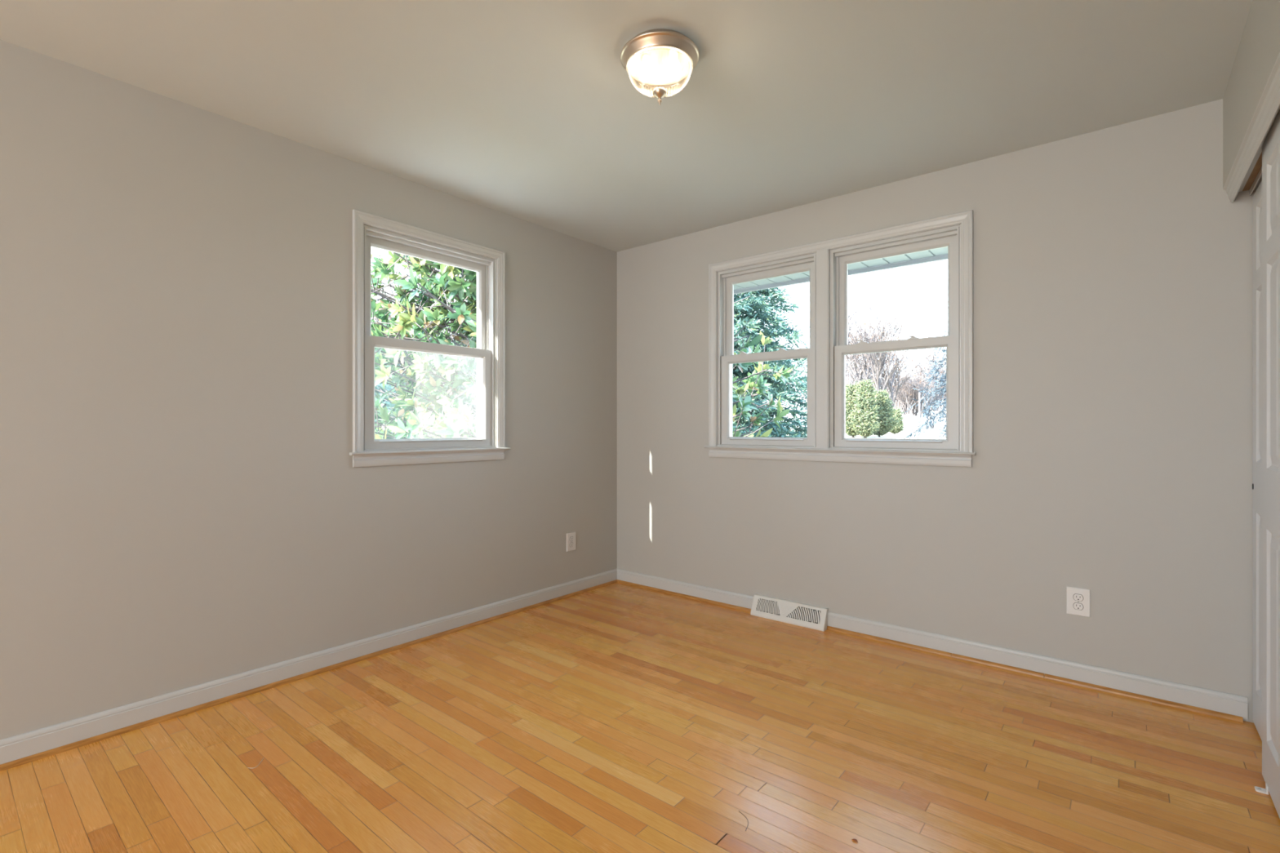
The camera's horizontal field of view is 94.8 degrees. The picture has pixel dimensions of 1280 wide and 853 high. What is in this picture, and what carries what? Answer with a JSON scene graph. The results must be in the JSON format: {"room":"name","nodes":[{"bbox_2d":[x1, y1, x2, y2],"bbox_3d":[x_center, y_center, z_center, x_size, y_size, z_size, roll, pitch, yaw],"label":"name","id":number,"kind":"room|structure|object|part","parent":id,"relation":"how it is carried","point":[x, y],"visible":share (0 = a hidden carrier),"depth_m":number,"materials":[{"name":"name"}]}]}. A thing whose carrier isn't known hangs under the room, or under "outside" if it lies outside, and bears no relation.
{"room":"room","nodes":[
{"label":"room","id":0,"kind":"room"},
{"bbox_2d":[0,39,617,739],"bbox_3d":[-2.727,-0.028,1.420,0.200,2.842,7.800,0,0,39],"label":"wall","id":1,"kind":"structure","parent":0,"point":[184,503],"depth_m":2.44,"materials":[{"name":"grey paint"}]},
{"bbox_2d":[0,568,617,764],"bbox_3d":[-2.612,1.089,1.391,0.014,0.083,7.700,0,0,39],"label":"baseboard","id":2,"kind":"structure","parent":1,"relation":"attached to","point":[37,741],"depth_m":2.53,"materials":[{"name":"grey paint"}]},
{"bbox_2d":[0,579,617,771],"bbox_3d":[-2.608,1.134,1.386,0.026,0.018,7.698,0,0,39],"label":"trim","id":3,"kind":"structure","parent":1,"relation":"attached to","point":[36,757],"depth_m":2.52,"materials":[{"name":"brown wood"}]},
{"bbox_2d":[349,208,511,467],"bbox_3d":[-1.145,-0.432,3.256,0.150,1.256,0.952,0,0,39],"label":"window","id":4,"kind":"structure","parent":1,"relation":"in","point":[369,230],"depth_m":3.19,"materials":[{"name":"grey paint"}]},
{"bbox_3d":[-1.171,-0.699,3.267,0.028,0.564,0.756,0,0,39],"label":"sash","id":5,"kind":"part","parent":4,"relation":"part of","materials":[{"name":"grey plastic"}]},
{"bbox_3d":[-1.141,-0.173,3.242,0.031,0.574,0.756,0,0,39],"label":"sash","id":6,"kind":"part","parent":4,"relation":"part of","materials":[{"name":"grey plastic"}]},
{"bbox_3d":[-1.126,0.075,3.230,0.008,0.012,0.621,0,0,39],"label":"finger rail","id":7,"kind":"part","parent":4,"relation":"part of","materials":[{"name":"grey plastic"}]},
{"bbox_2d":[566,532,575,551],"bbox_3d":[-0.466,0.779,4.003,0.009,0.122,0.085,0,0,39],"label":"wall outlet","id":8,"kind":"object","parent":1,"relation":"attached to","point":[571,537],"visible":1,"depth_m":4.00,"materials":[{"name":"white plastic"}]},
{"bbox_2d":[0,0,1252,252],"bbox_3d":[-1.093,-1.349,0.140,3.950,0.100,7.700,0,0,39],"label":"ceiling","id":9,"kind":"structure","parent":0,"point":[531,111],"depth_m":2.21,"materials":[{"name":"white paint"}]},
{"bbox_2d":[620,28,699,105],"bbox_3d":[0.068,-1.203,2.028,0.271,0.190,0.271,0,0,23],"label":"ceiling light","id":10,"kind":"object","parent":9,"relation":"attached to","point":[658,58],"visible":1,"depth_m":2.02,"materials":[{"name":"white glass"}]},
{"bbox_2d":[641,53,649,65],"bbox_3d":[0.021,-1.272,2.044,0.028,0.030,0.028,0,0,39],"label":"socket","id":11,"kind":"object","parent":10,"relation":"attached to","point":[645,57],"depth_m":2.03,"materials":[{"name":"white glass"}]},
{"bbox_3d":[0.021,-1.235,2.044,0.048,0.066,0.048,0,0,39],"label":"bulb","id":12,"kind":"part","parent":10,"relation":"part of","materials":[{"name":"white glass"}]},
{"bbox_3d":[0.068,-1.194,2.028,0.219,0.082,0.219,0,0,39],"label":"lamp shade","id":13,"kind":"part","parent":10,"relation":"part of","materials":[{"name":"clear glass"}]},
{"bbox_2d":[669,48,677,60],"bbox_3d":[0.115,-1.272,2.011,0.028,0.030,0.028,0,0,39],"label":"socket","id":14,"kind":"object","parent":10,"relation":"attached to","point":[673,55],"depth_m":2.00,"materials":[{"name":"white glass"}]},
{"bbox_3d":[0.115,-1.235,2.011,0.048,0.066,0.048,0,0,39],"label":"bulb","id":15,"kind":"part","parent":10,"relation":"part of","materials":[{"name":"white glass"}]},
{"bbox_2d":[0,582,1279,852],"bbox_3d":[-1.156,1.163,0.063,3.950,0.040,7.900,0,0,39],"label":"floor","id":16,"kind":"structure","parent":0,"point":[616,717],"depth_m":2.00,"materials":[{"name":"brown wood"}]},
{"bbox_2d":[1254,782,1268,795],"bbox_3d":[1.950,1.131,1.848,0.028,0.024,0.026,0,0,39],"label":"guide","id":17,"kind":"object","parent":16,"relation":"on","point":[1265,791],"visible":1,"depth_m":1.84,"materials":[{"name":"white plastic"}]},
{"bbox_2d":[733,247,947,294],"bbox_3d":[-0.778,-1.724,0.205,5.855,1.365,8.800,0,0,39],"label":"roof eave","id":18,"kind":"object","parent":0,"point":[940,254],"visible":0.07,"depth_m":3.92,"materials":[{"name":"grey plastic"}]},
{"bbox_2d":[617,98,1256,723],"bbox_3d":[1.378,-0.028,3.222,4.250,2.842,0.200,0,0,39],"label":"wall","id":19,"kind":"structure","parent":0,"point":[1113,266],"depth_m":2.73,"materials":[{"name":"grey paint"}]},
{"bbox_2d":[750,593,828,631],"bbox_3d":[0.872,1.085,3.465,0.460,0.115,0.069,0,0,39],"label":"air vent","id":20,"kind":"object","parent":19,"relation":"in","point":[803,615],"visible":1,"depth_m":3.44,"materials":[{"name":"white metal"}]},
{"bbox_2d":[703,209,976,466],"bbox_3d":[1.067,-0.432,3.407,1.561,1.256,0.150,0,0,39],"label":"window","id":21,"kind":"structure","parent":19,"relation":"in","point":[827,261],"depth_m":3.34,"materials":[{"name":"grey paint"}]},
{"bbox_3d":[0.767,0.075,3.614,0.494,0.012,0.008,0,0,39],"label":"finger rail","id":22,"kind":"part","parent":21,"relation":"part of","materials":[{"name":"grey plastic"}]},
{"bbox_3d":[0.797,-0.434,3.650,0.674,1.148,0.118,0,0,39],"label":"frame","id":23,"kind":"part","parent":21,"relation":"part of","materials":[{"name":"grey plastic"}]},
{"bbox_3d":[0.779,-0.173,3.629,0.629,0.574,0.031,0,0,39],"label":"sash","id":24,"kind":"part","parent":21,"relation":"part of","materials":[{"name":"grey plastic"}]},
{"bbox_3d":[0.804,-0.699,3.659,0.629,0.564,0.028,0,0,39],"label":"sash","id":25,"kind":"part","parent":21,"relation":"part of","materials":[{"name":"grey plastic"}]},
{"bbox_3d":[1.342,0.075,3.141,0.490,0.012,0.008,0,0,39],"label":"finger rail","id":26,"kind":"part","parent":21,"relation":"part of","materials":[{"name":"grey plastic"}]},
{"bbox_3d":[1.372,-0.434,3.177,0.670,1.148,0.118,0,0,39],"label":"frame","id":27,"kind":"part","parent":21,"relation":"part of","materials":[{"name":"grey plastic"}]},
{"bbox_3d":[1.355,-0.173,3.156,0.625,0.574,0.031,0,0,39],"label":"sash","id":28,"kind":"part","parent":21,"relation":"part of","materials":[{"name":"grey plastic"}]},
{"bbox_3d":[1.379,-0.699,3.185,0.625,0.564,0.028,0,0,39],"label":"sash","id":29,"kind":"part","parent":21,"relation":"part of","materials":[{"name":"grey plastic"}]},
{"bbox_2d":[617,579,1243,723],"bbox_3d":[1.085,1.134,3.317,3.248,0.018,0.026,0,0,39],"label":"trim","id":30,"kind":"structure","parent":19,"relation":"attached to","point":[1229,717],"depth_m":2.77,"materials":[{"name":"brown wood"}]},
{"bbox_2d":[617,568,1248,719],"bbox_3d":[1.089,1.089,3.322,3.276,0.083,0.014,0,0,39],"label":"baseboard","id":31,"kind":"structure","parent":19,"relation":"attached to","point":[1207,699],"depth_m":2.77,"materials":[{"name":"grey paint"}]},
{"bbox_2d":[1066,586,1090,617],"bbox_3d":[1.949,0.777,2.618,0.085,0.122,0.009,0,0,39],"label":"wall outlet","id":32,"kind":"object","parent":19,"relation":"attached to","point":[1078,600],"visible":1,"depth_m":2.61,"materials":[{"name":"white plastic"}]},
{"bbox_2d":[1073,593,1083,601],"bbox_3d":[1.948,0.757,2.616,0.037,0.031,0.001,0,0,39],"label":"receptacle","id":33,"kind":"object","parent":32,"relation":"attached to","point":[1077,597],"depth_m":2.62,"materials":[{"name":"white plastic"}]},
{"bbox_2d":[1073,602,1083,610],"bbox_3d":[1.948,0.796,2.616,0.037,0.031,0.001,0,0,39],"label":"receptacle","id":34,"kind":"object","parent":32,"relation":"attached to","point":[1077,606],"depth_m":2.61,"materials":[{"name":"white plastic"}]},
{"bbox_2d":[1222,0,1279,188],"bbox_3d":[-0.101,-0.053,-0.675,0.100,2.492,7.700,0,0,39],"label":"wall","id":35,"kind":"structure","parent":0,"point":[1258,51],"depth_m":1.84,"materials":[{"name":"grey paint"}]},
{"bbox_2d":[1222,52,1279,203],"bbox_3d":[1.913,-0.910,1.810,0.054,0.062,1.299,0,0,39],"label":"trim","id":36,"kind":"structure","parent":35,"relation":"attached to","point":[1268,108],"depth_m":1.84,"materials":[{"name":"grey paint"}]},
{"bbox_2d":[1242,151,1262,191],"bbox_3d":[1.994,-0.988,1.744,0.200,0.138,1.299,0,0,39],"label":"trim","id":37,"kind":"structure","parent":35,"relation":"attached to","point":[1258,165],"depth_m":2.13,"materials":[{"name":"brown wood"}]},
{"bbox_2d":[1248,166,1262,195],"bbox_3d":[1.968,-0.908,1.765,0.048,0.022,1.299,0,0,39],"label":"trim","id":38,"kind":"structure","parent":35,"relation":"attached to","point":[1258,179],"depth_m":2.19,"materials":[{"name":"grey paint"}]},
{"bbox_2d":[1252,180,1262,740],"bbox_3d":[2.178,0.121,2.028,0.028,2.020,0.620,0,0,39],"label":"door","id":39,"kind":"structure","parent":35,"relation":"in","point":[1257,197],"depth_m":2.21,"materials":[{"name":"white paint"}]},
{"bbox_3d":[2.265,-0.708,2.133,0.023,0.244,0.183,0,0,39],"label":"raised panel","id":40,"kind":"part","parent":39,"relation":"part of","materials":[{"name":"white paint"}]},
{"bbox_3d":[2.265,-0.193,2.133,0.023,0.648,0.183,0,0,39],"label":"raised panel","id":41,"kind":"part","parent":39,"relation":"part of","materials":[{"name":"white paint"}]},
{"bbox_3d":[2.265,0.655,2.133,0.023,0.669,0.183,0,0,39],"label":"raised panel","id":42,"kind":"part","parent":39,"relation":"part of","materials":[{"name":"white paint"}]},
{"bbox_2d":[1262,111,1279,818],"bbox_3d":[1.840,0.109,1.672,0.025,2.044,0.620,0,0,39],"label":"door","id":43,"kind":"structure","parent":35,"relation":"in","point":[1271,146],"depth_m":1.80,"materials":[{"name":"white paint"}]},
{"bbox_3d":[1.926,-0.708,1.778,0.023,0.244,0.183,0,0,39],"label":"raised panel","id":44,"kind":"part","parent":43,"relation":"part of","materials":[{"name":"white paint"}]},
{"bbox_3d":[1.926,-0.193,1.778,0.023,0.648,0.183,0,0,39],"label":"raised panel","id":45,"kind":"part","parent":43,"relation":"part of","materials":[{"name":"white paint"}]},
{"bbox_3d":[1.926,0.655,1.778,0.023,0.669,0.183,0,0,39],"label":"raised panel","id":46,"kind":"part","parent":43,"relation":"part of","materials":[{"name":"white paint"}]},
{"label":"outside","id":47,"kind":"structure","parent":0,"visible":0},
{"bbox_2d":[786,427,946,439],"bbox_3d":[5.940,0.896,51.140,170.000,1.593,200.000,0,0,39],"label":"terrain","id":48,"kind":"structure","parent":47,"point":[901,434],"depth_m":41.23,"materials":[{"name":"white snow"}]},
{"bbox_2d":[371,284,412,367],"bbox_3d":[-15.268,-3.637,34.064,6.122,9.058,5.510,0,0,45],"label":"bare tree","id":49,"kind":"object","parent":48,"relation":"on","point":[375,317],"visible":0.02,"depth_m":34.39,"materials":[{"name":"grey plant"}]},
{"bbox_2d":[373,286,451,365],"bbox_3d":[-15.830,-4.511,39.328,7.251,10.729,6.527,0,0,24],"label":"bare tree","id":50,"kind":"object","parent":48,"relation":"on","point":[387,286],"visible":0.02,"depth_m":37.93,"materials":[{"name":"grey plant"}]},
{"bbox_2d":[374,381,464,439],"bbox_3d":[-5.992,0.081,15.105,3.688,2.705,3.747,0,0,-39],"label":"evergreen shrub","id":51,"kind":"object","parent":48,"relation":"on","point":[388,405],"visible":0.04,"depth_m":14.23,"materials":[{"name":"green plant"}]},
{"bbox_2d":[409,288,456,371],"bbox_3d":[-13.769,-4.085,39.532,4.566,9.914,6.688,0,0,-32],"label":"bare tree","id":52,"kind":"object","parent":48,"relation":"on","point":[419,289],"visible":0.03,"depth_m":39.52,"materials":[{"name":"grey plant"}]},
{"bbox_2d":[371,249,792,439],"bbox_3d":[-0.923,-1.255,6.785,5.252,6.106,5.349,0,0,-10],"label":"magnolia tree","id":53,"kind":"object","parent":48,"relation":"on","point":[458,375],"visible":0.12,"depth_m":5.44,"materials":[{"name":"green plant"}]},
{"bbox_2d":[732,285,809,437],"bbox_3d":[1.464,-2.748,12.533,5.436,8.674,5.476,0,0,35],"label":"spruce tree","id":54,"kind":"object","parent":48,"relation":"on","point":[755,308],"visible":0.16,"depth_m":11.62,"materials":[{"name":"green plant"}]},
{"bbox_2d":[778,364,806,429],"bbox_3d":[19.357,-3.629,73.464,4.703,8.175,5.171,0,0,-36],"label":"bare tree","id":55,"kind":"object","parent":48,"relation":"on","point":[802,396],"visible":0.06,"depth_m":72.81,"materials":[{"name":"grey plant"}]},
{"bbox_2d":[845,382,857,437],"bbox_3d":[13.778,-1.049,37.961,2.072,3.651,2.228,0,0,17],"label":"arborvitae","id":56,"kind":"object","parent":48,"relation":"on","point":[850,393],"visible":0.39,"depth_m":37.65,"materials":[{"name":"green plant"}]},
{"bbox_2d":[806,285,911,384],"bbox_3d":[19.025,-5.730,52.800,7.825,12.864,8.694,0,0,9],"label":"bare tree","id":57,"kind":"object","parent":48,"relation":"on","point":[858,374],"visible":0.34,"depth_m":51.54,"materials":[{"name":"grey plant"}]},
{"bbox_2d":[847,378,881,438],"bbox_3d":[14.062,-1.114,36.995,2.005,3.810,2.084,0,0,-3],"label":"arborvitae","id":58,"kind":"object","parent":48,"relation":"on","point":[864,416],"visible":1,"depth_m":36.65,"materials":[{"name":"green plant"}]},
{"bbox_2d":[845,356,886,384],"bbox_3d":[26.116,-4.317,70.179,5.538,9.627,6.089,0,0,-35],"label":"bare tree","id":59,"kind":"object","parent":48,"relation":"on","point":[850,377],"visible":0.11,"depth_m":70.33,"materials":[{"name":"grey plant"}]},
{"bbox_2d":[845,315,902,386],"bbox_3d":[21.038,-5.123,56.092,6.646,11.552,7.307,0,0,14],"label":"bare tree","id":60,"kind":"object","parent":48,"relation":"on","point":[849,359],"visible":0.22,"depth_m":56.16,"materials":[{"name":"grey plant"}]},
{"bbox_2d":[848,308,908,391],"bbox_3d":[20.198,-4.752,50.330,5.044,10.952,7.387,0,0,43],"label":"bare tree","id":61,"kind":"object","parent":48,"relation":"on","point":[871,357],"visible":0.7,"depth_m":50.03,"materials":[{"name":"grey plant"}]},
{"bbox_2d":[872,389,900,436],"bbox_3d":[15.793,-0.895,38.975,2.464,3.282,2.355,0,0,39],"label":"arborvitae","id":62,"kind":"object","parent":48,"relation":"on","point":[885,412],"visible":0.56,"depth_m":38.47,"materials":[{"name":"green plant"}]},
{"bbox_2d":[855,319,924,407],"bbox_3d":[23.988,-5.002,58.418,7.560,11.186,6.804,0,0,18],"label":"bare tree","id":63,"kind":"object","parent":48,"relation":"on","point":[889,384],"visible":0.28,"depth_m":57.59,"materials":[{"name":"grey plant"}]},
{"bbox_2d":[886,382,907,408],"bbox_3d":[40.230,-3.704,91.454,5.851,8.119,6.105,0,0,-15],"label":"bare tree","id":64,"kind":"object","parent":48,"relation":"on","point":[903,398],"visible":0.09,"depth_m":91.32,"materials":[{"name":"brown plant"}]},
{"bbox_2d":[880,365,914,406],"bbox_3d":[45.755,-5.590,106.724,6.897,11.923,10.017,0,0,-34],"label":"bare tree","id":65,"kind":"object","parent":48,"relation":"on","point":[891,366],"visible":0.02,"depth_m":106.40,"materials":[{"name":"grey plant"}]},
{"bbox_2d":[889,405,905,434],"bbox_3d":[19.425,-0.491,45.008,1.600,2.258,1.642,0,0,30],"label":"arborvitae","id":66,"kind":"object","parent":48,"relation":"on","point":[899,428],"visible":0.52,"depth_m":44.61,"materials":[{"name":"green plant"}]},
{"bbox_2d":[867,351,928,399],"bbox_3d":[30.190,-5.109,71.337,7.560,11.186,6.804,0,0,45],"label":"bare tree","id":67,"kind":"object","parent":48,"relation":"on","point":[895,356],"visible":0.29,"depth_m":71.36,"materials":[{"name":"grey plant"}]},
{"bbox_2d":[893,377,911,414],"bbox_3d":[41.575,-4.095,92.193,5.905,8.960,4.267,0,0,-23],"label":"bare tree","id":68,"kind":"object","parent":48,"relation":"on","point":[904,377],"visible":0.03,"depth_m":92.22,"materials":[{"name":"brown plant"}]},
{"bbox_2d":[887,369,922,414],"bbox_3d":[38.144,-3.953,83.882,4.151,8.718,5.746,0,0,0],"label":"bare tree","id":69,"kind":"object","parent":48,"relation":"on","point":[908,393],"visible":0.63,"depth_m":83.76,"materials":[{"name":"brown plant"}]},
{"bbox_2d":[886,365,924,415],"bbox_3d":[38.207,-4.392,86.450,4.582,9.624,6.343,0,0,-5],"label":"bare tree","id":70,"kind":"object","parent":48,"relation":"on","point":[902,375],"visible":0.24,"depth_m":86.17,"materials":[{"name":"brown plant"}]},
{"bbox_2d":[900,373,920,416],"bbox_3d":[43.205,-4.120,92.681,5.933,9.002,4.286,0,0,-21],"label":"bare tree","id":71,"kind":"object","parent":48,"relation":"on","point":[913,406],"visible":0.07,"depth_m":92.53,"materials":[{"name":"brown plant"}]},
{"bbox_2d":[902,413,925,429],"bbox_3d":[32.790,-0.443,72.000,4.100,2.220,4.400,0,0,24],"label":"garden shed","id":72,"kind":"object","parent":48,"relation":"on","point":[909,420],"visible":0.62,"depth_m":70.00,"materials":[{"name":"white"}]},
{"bbox_3d":[32.248,-0.358,70.027,0.850,1.250,0.040,0,0,24],"label":"door","id":73,"kind":"part","parent":72,"relation":"part of","materials":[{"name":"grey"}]},
{"bbox_2d":[909,373,922,416],"bbox_3d":[44.876,-4.583,95.849,4.741,9.956,6.562,0,0,-31],"label":"bare tree","id":74,"kind":"object","parent":48,"relation":"on","point":[922,374],"visible":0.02,"depth_m":95.63,"materials":[{"name":"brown plant"}]},
{"bbox_2d":[906,375,930,414],"bbox_3d":[40.328,-3.811,84.834,5.543,8.410,4.005,0,0,-22],"label":"bare tree","id":75,"kind":"object","parent":48,"relation":"on","point":[916,397],"visible":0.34,"depth_m":84.35,"materials":[{"name":"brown plant"}]},
{"bbox_2d":[918,392,920,432],"bbox_3d":[23.726,-1.092,50.000,0.185,3.700,0.185,0,0,-28],"label":"utility pole","id":76,"kind":"object","parent":48,"relation":"on","point":[919,410],"visible":0.54,"depth_m":49.94,"materials":[{"name":"wood"}]},
{"bbox_2d":[906,373,933,417],"bbox_3d":[43.159,-4.196,89.811,6.877,9.146,6.591,0,0,45],"label":"bare tree","id":77,"kind":"object","parent":48,"relation":"on","point":[932,374],"visible":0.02,"depth_m":89.84,"materials":[{"name":"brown plant"}]},
{"bbox_2d":[902,301,947,439],"bbox_3d":[7.477,-0.911,13.578,2.576,4.742,2.583,0,0,23],"label":"spruce","id":78,"kind":"object","parent":48,"relation":"on","point":[942,360],"visible":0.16,"depth_m":13.64,"materials":[{"name":"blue plant"}]},
{"bbox_2d":[904,359,946,429],"bbox_3d":[37.147,-4.141,75.714,6.877,9.146,6.591,0,0,-11],"label":"bare tree","id":79,"kind":"object","parent":48,"relation":"on","point":[917,380],"visible":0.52,"depth_m":75.87,"materials":[{"name":"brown plant"}]},
{"bbox_2d":[906,351,945,409],"bbox_3d":[43.492,-5.977,83.844,6.163,12.943,8.530,0,0,-38],"label":"bare tree","id":80,"kind":"object","parent":48,"relation":"on","point":[930,351],"visible":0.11,"depth_m":84.89,"materials":[{"name":"grey plant"}]},
{"bbox_2d":[907,348,946,411],"bbox_3d":[39.106,-5.075,78.348,8.325,11.071,7.979,0,0,-1],"label":"bare tree","id":81,"kind":"object","parent":48,"relation":"on","point":[928,362],"visible":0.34,"depth_m":78.11,"materials":[{"name":"grey plant"}]},
{"bbox_2d":[913,377,940,426],"bbox_3d":[46.371,-4.106,93.891,5.905,8.960,4.267,0,0,1],"label":"bare tree","id":82,"kind":"object","parent":48,"relation":"on","point":[917,377],"visible":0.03,"depth_m":93.76,"materials":[{"name":"grey plant"}]},
{"bbox_2d":[914,333,946,396],"bbox_3d":[42.336,-6.513,80.198,11.747,13.982,8.088,0,0,2],"label":"bare tree","id":83,"kind":"object","parent":48,"relation":"on","point":[927,352],"visible":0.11,"depth_m":80.05,"materials":[{"name":"grey plant"}]},
{"bbox_2d":[920,386,945,428],"bbox_3d":[43.843,-3.506,87.829,5.103,7.743,3.687,0,0,21],"label":"bare tree","id":84,"kind":"object","parent":48,"relation":"on","point":[926,386],"visible":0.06,"depth_m":87.69,"materials":[{"name":"grey plant"}]},
{"bbox_2d":[930,383,944,410],"bbox_3d":[46.204,-4.348,91.921,6.806,9.444,7.101,0,0,-41],"label":"bare tree","id":85,"kind":"object","parent":48,"relation":"on","point":[933,384],"visible":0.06,"depth_m":91.87,"materials":[{"name":"grey plant"}]},
{"bbox_2d":[933,408,946,430],"bbox_3d":[35.410,-0.947,62.000,8.100,3.320,6.400,0,0,30],"label":"neighbor house","id":86,"kind":"structure","parent":48,"relation":"on","point":[943,424],"depth_m":61.01,"materials":[{"name":"white"}]}
]}

